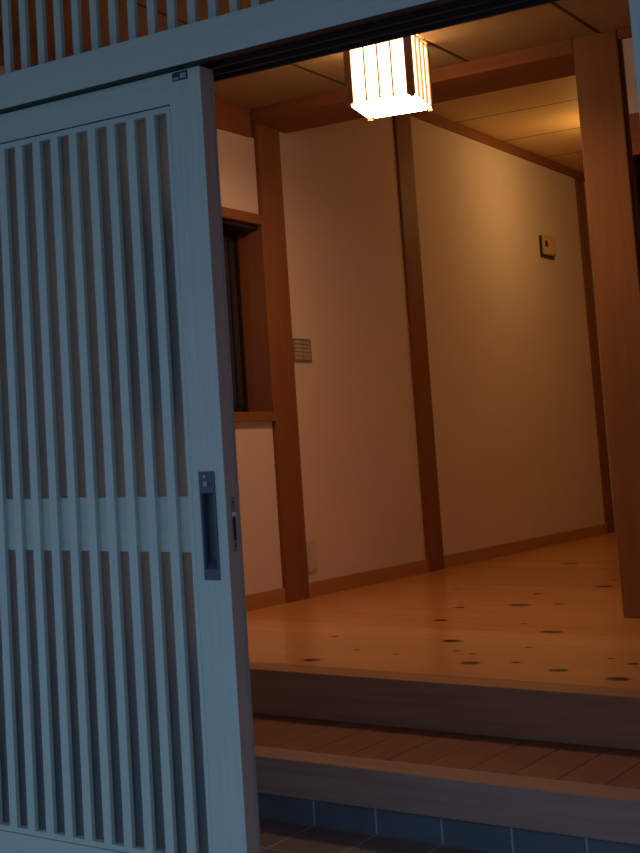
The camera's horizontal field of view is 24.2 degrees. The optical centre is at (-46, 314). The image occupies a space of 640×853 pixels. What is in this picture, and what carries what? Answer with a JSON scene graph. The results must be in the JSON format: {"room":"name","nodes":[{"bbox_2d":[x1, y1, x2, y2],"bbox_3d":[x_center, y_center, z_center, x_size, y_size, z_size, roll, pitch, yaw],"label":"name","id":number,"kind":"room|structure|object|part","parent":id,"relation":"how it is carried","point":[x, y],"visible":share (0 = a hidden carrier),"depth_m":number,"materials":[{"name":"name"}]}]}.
{"room":"traditional dwelling","nodes":[
{"label":"traditional dwelling","id":0,"kind":"room"},
{"bbox_2d":[0,65,615,594],"bbox_3d":[2.340,0.268,8.368,0.258,3.308,9.400,-7,-8,41],"label":"wall","id":1,"kind":"structure","parent":0,"point":[513,406],"depth_m":8.99,"materials":[{"name":"beige paint"}]},
{"bbox_2d":[0,29,250,137],"bbox_3d":[0.365,-1.097,6.226,0.205,0.153,3.444,-7,-8,41],"label":"trim","id":2,"kind":"structure","parent":1,"relation":"attached to","point":[230,117],"depth_m":7.22,"materials":[{"name":"brown wood"}]},
{"bbox_2d":[221,206,276,421],"bbox_3d":[1.098,-0.013,6.908,0.227,1.091,1.463,-7,-8,41],"label":"window","id":3,"kind":"structure","parent":1,"relation":"in","point":[247,304],"depth_m":7.42,"materials":[{"name":"brown wood"}]},
{"bbox_3d":[1.057,-0.001,6.987,0.004,0.930,1.330,-7,-8,41],"label":"pane","id":4,"kind":"part","parent":3,"relation":"part of","materials":[{"name":"clear glass"}]},
{"bbox_2d":[223,236,243,404],"bbox_3d":[1.078,0.009,6.967,0.004,0.925,1.328,-7,-8,41],"label":"blind","id":5,"kind":"object","parent":3,"relation":"attached to","point":[232,244],"depth_m":7.46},
{"bbox_3d":[1.055,-0.002,6.976,0.070,0.990,1.390,-7,-8,41],"label":"sash","id":6,"kind":"part","parent":3,"relation":"part of","materials":[{"name":"brown metal"}]},
{"bbox_3d":[1.120,0.505,6.854,0.227,0.048,1.463,-7,-8,41],"label":"sill","id":7,"kind":"part","parent":3,"relation":"part of","materials":[{"name":"brown wood"}]},
{"bbox_2d":[293,338,311,361],"bbox_3d":[1.898,0.193,7.660,0.016,0.125,0.212,-7,-8,41],"label":"switch panel","id":8,"kind":"object","parent":1,"relation":"attached to","point":[302,352],"visible":1,"depth_m":7.66,"materials":[{"name":"brown plastic"}]},
{"bbox_2d":[306,540,317,570],"bbox_3d":[1.916,1.291,7.516,0.015,0.155,0.095,-7,-8,41],"label":"wall outlet","id":9,"kind":"object","parent":1,"relation":"attached to","point":[310,545],"visible":1,"depth_m":7.50,"materials":[{"name":"beige plastic"}]},
{"bbox_2d":[309,549,315,561],"bbox_3d":[1.919,1.290,7.510,0.002,0.065,0.066,-7,-8,41],"label":"socket","id":10,"kind":"object","parent":9,"relation":"attached to","point":[312,552],"depth_m":7.51,"materials":[{"name":"beige plastic"}]},
{"bbox_2d":[245,524,606,611],"bbox_3d":[2.878,1.542,8.589,0.012,0.077,7.249,-7,-8,41],"label":"baseboard","id":11,"kind":"structure","parent":1,"relation":"attached to","point":[260,600],"depth_m":8.43,"materials":[{"name":"brown wood"}]},
{"bbox_2d":[249,662,639,750],"bbox_3d":[1.855,1.288,4.568,3.759,0.160,0.152,-7,-8,41],"label":"step","id":12,"kind":"structure","parent":1,"relation":"attached to","point":[609,717],"depth_m":4.65,"materials":[{"name":"brown wood"}]},
{"bbox_2d":[257,792,639,852],"bbox_3d":[1.435,1.485,4.053,3.762,0.077,0.075,-7,-8,41],"label":"trim","id":13,"kind":"structure","parent":1,"relation":"attached to","point":[458,833],"depth_m":4.05,"materials":[{"name":"tile"}]},
{"bbox_2d":[253,713,639,844],"bbox_3d":[1.643,1.407,4.306,3.759,0.112,0.749,-7,-8,41],"label":"step","id":14,"kind":"structure","parent":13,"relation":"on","point":[593,792],"depth_m":4.16,"materials":[{"name":"brown wood"}]},
{"bbox_2d":[405,110,584,181],"bbox_3d":[3.615,-1.280,9.871,0.034,0.067,5.437,-7,-8,41],"label":"trim","id":15,"kind":"structure","parent":1,"relation":"attached to","point":[424,115],"depth_m":10.21,"materials":[{"name":"brown wood"}]},
{"bbox_2d":[539,234,556,259],"bbox_3d":[4.615,-0.528,10.892,0.037,0.178,0.295,-7,-8,41],"label":"intercom","id":16,"kind":"object","parent":1,"relation":"attached to","point":[548,249],"visible":1,"depth_m":10.86,"materials":[{"name":"brown plastic"}]},
{"bbox_2d":[0,0,630,108],"bbox_3d":[1.888,-1.393,5.117,4.100,0.080,3.850,-7,-8,41],"label":"ceiling","id":17,"kind":"structure","parent":0,"point":[561,20],"depth_m":6.23,"materials":[{"name":"brown wood"}]},
{"bbox_2d":[343,35,432,120],"bbox_3d":[1.950,-1.077,6.301,0.294,0.308,0.368,-6,-7,31],"label":"paper lantern","id":18,"kind":"object","parent":17,"relation":"attached to","point":[393,77],"visible":0.87,"depth_m":6.17,"materials":[{"name":"white paper"}]},
{"bbox_3d":[1.750,-1.082,6.225,0.030,0.297,0.030,-6,-7,31],"label":"corner post","id":19,"kind":"part","parent":18,"relation":"part of","materials":[{"name":"brown wood"}]},
{"bbox_3d":[1.956,-0.936,6.287,0.284,0.004,0.360,-6,-7,31],"label":"panel","id":20,"kind":"part","parent":18,"relation":"part of","materials":[{"name":"beige paper"}]},
{"bbox_3d":[1.974,-1.105,6.091,0.030,0.297,0.030,-6,-7,31],"label":"corner post","id":21,"kind":"part","parent":18,"relation":"part of","materials":[{"name":"brown wood"}]},
{"bbox_3d":[2.149,-1.082,6.379,0.030,0.297,0.030,-6,-7,31],"label":"corner post","id":22,"kind":"part","parent":18,"relation":"part of","materials":[{"name":"brown wood"}]},
{"bbox_2d":[259,817,495,852],"bbox_3d":[1.061,1.553,3.601,4.350,0.120,1.320,-7,-8,41],"label":"floor","id":23,"kind":"structure","parent":0,"point":[276,836],"depth_m":4.10,"materials":[{"name":"tile"}]},
{"bbox_2d":[246,531,639,688],"bbox_3d":[4.457,1.497,7.533,4.350,0.180,7.748,-7,-8,41],"label":"floor","id":24,"kind":"structure","parent":0,"point":[553,613],"depth_m":6.15,"materials":[{"name":"brown wood"}]},
{"bbox_2d":[251,123,309,602],"bbox_3d":[1.691,0.245,7.516,0.155,2.531,0.254,-7,-8,41],"label":"timber post","id":25,"kind":"object","parent":24,"relation":"on","point":[293,551],"visible":0.62,"depth_m":7.46,"materials":[{"name":"brown wood"}]},
{"bbox_2d":[250,39,575,133],"bbox_3d":[2.265,-1.360,7.157,1.804,0.539,0.424,-7,-8,41],"label":"ceiling beam","id":26,"kind":"structure","parent":25,"relation":"on","point":[551,61],"depth_m":6.86,"materials":[{"name":"brown wood"}]},
{"bbox_2d":[393,114,444,571],"bbox_3d":[2.879,0.154,8.903,0.155,2.900,0.241,-7,-8,41],"label":"timber post","id":27,"kind":"object","parent":24,"relation":"on","point":[433,541],"visible":0.38,"depth_m":8.84,"materials":[{"name":"brown wood"}]},
{"bbox_2d":[575,180,614,532],"bbox_3d":[5.213,0.334,11.573,0.155,2.900,0.183,-7,-8,41],"label":"timber post","id":28,"kind":"object","parent":24,"relation":"on","point":[579,185],"visible":0.44,"depth_m":11.50,"materials":[{"name":"brown wood"}]},
{"bbox_2d":[572,30,639,617],"bbox_3d":[3.005,0.028,6.270,0.188,2.598,0.204,-7,-8,41],"label":"pillar","id":29,"kind":"structure","parent":24,"relation":"on","point":[602,117],"depth_m":6.21,"materials":[{"name":"brown wood"}]},
{"bbox_2d":[426,75,583,172],"bbox_3d":[4.284,-1.436,9.350,2.200,0.080,5.540,-7,-8,41],"label":"ceiling","id":30,"kind":"structure","parent":0,"point":[541,118],"depth_m":9.56,"materials":[{"name":"brown wood"}]},
{"bbox_2d":[622,37,638,113],"bbox_3d":[5.657,-0.115,7.796,1.970,2.978,5.938,-7,-8,41],"label":"wall partition","id":31,"kind":"structure","parent":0,"point":[629,63],"depth_m":6.23,"materials":[{"name":"beige paint"}]},
{"bbox_2d":[617,26,631,39],"bbox_3d":[3.713,-1.344,5.685,1.904,0.046,0.112,-7,-8,41],"label":"beam","id":32,"kind":"structure","parent":31,"relation":"attached to","point":[623,33],"depth_m":6.24,"materials":[{"name":"brown wood"}]},
{"bbox_2d":[619,40,639,266],"bbox_3d":[3.614,-0.034,5.688,1.495,2.548,0.075,-7,-8,41],"label":"door","id":33,"kind":"structure","parent":31,"relation":"in","point":[634,161],"depth_m":6.22,"materials":[{"name":"brown wood"}]},
{"bbox_3d":[3.638,0.229,5.663,1.477,2.018,0.035,-7,-8,41],"label":"frame","id":34,"kind":"part","parent":33,"relation":"part of","materials":[{"name":"brown wood"}]},
{"bbox_2d":[629,112,639,156],"bbox_3d":[3.749,-0.888,5.645,1.886,0.186,0.138,-7,-8,41],"label":"door frame","id":35,"kind":"structure","parent":31,"relation":"attached to","point":[634,118],"depth_m":6.20,"materials":[{"name":"brown wood"}]},
{"bbox_3d":[0.717,0.024,3.473,6.400,3.120,0.320,-7,-8,41],"label":"wall","id":36,"kind":"structure","parent":0,"visible":0},
{"bbox_2d":[1,0,274,73],"bbox_3d":[0.571,-0.994,3.535,2.300,0.591,0.120,-7,-8,41],"label":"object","id":37,"kind":"structure","parent":36,"relation":"in","point":[234,5],"depth_m":3.69,"materials":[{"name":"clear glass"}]},
{"bbox_2d":[0,0,559,113],"bbox_3d":[0.607,-0.656,3.526,2.300,0.107,0.220,-7,-8,41],"label":"lintel","id":38,"kind":"object","parent":36,"relation":"attached to","point":[277,33],"visible":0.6,"depth_m":3.35,"materials":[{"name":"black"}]},
{"bbox_2d":[0,63,260,852],"bbox_3d":[0.254,0.463,3.699,1.090,2.092,0.070,-7,-8,41],"label":"door","id":39,"kind":"structure","parent":38,"relation":"attached to","point":[126,715],"depth_m":3.54,"materials":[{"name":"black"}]},
{"bbox_3d":[0.288,1.426,3.598,0.905,0.154,0.048,-7,-8,41],"label":"rail","id":40,"kind":"part","parent":39,"relation":"part of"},
{"bbox_3d":[0.208,-0.517,3.799,0.905,0.079,0.048,-7,-8,41],"label":"rail","id":41,"kind":"part","parent":39,"relation":"part of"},
{"bbox_3d":[0.254,0.551,3.691,0.881,0.136,0.020,-7,-8,41],"label":"rail","id":42,"kind":"part","parent":39,"relation":"part of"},
{"bbox_3d":[0.616,0.504,3.355,0.043,0.257,0.024,-7,-8,41],"label":"pull handle","id":43,"kind":"part","parent":39,"relation":"part of","materials":[{"name":"grey metal"}]},
{"bbox_3d":[0.666,0.499,3.339,0.002,0.129,0.020,-7,-8,41],"label":"lock plate","id":44,"kind":"part","parent":39,"relation":"part of","materials":[{"name":"silver metal"}]},
{"bbox_2d":[629,0,639,115],"bbox_3d":[1.475,0.338,2.698,0.111,2.114,0.216,-7,-8,41],"label":"door frame","id":45,"kind":"structure","parent":36,"relation":"attached to","point":[634,5],"depth_m":2.74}
]}

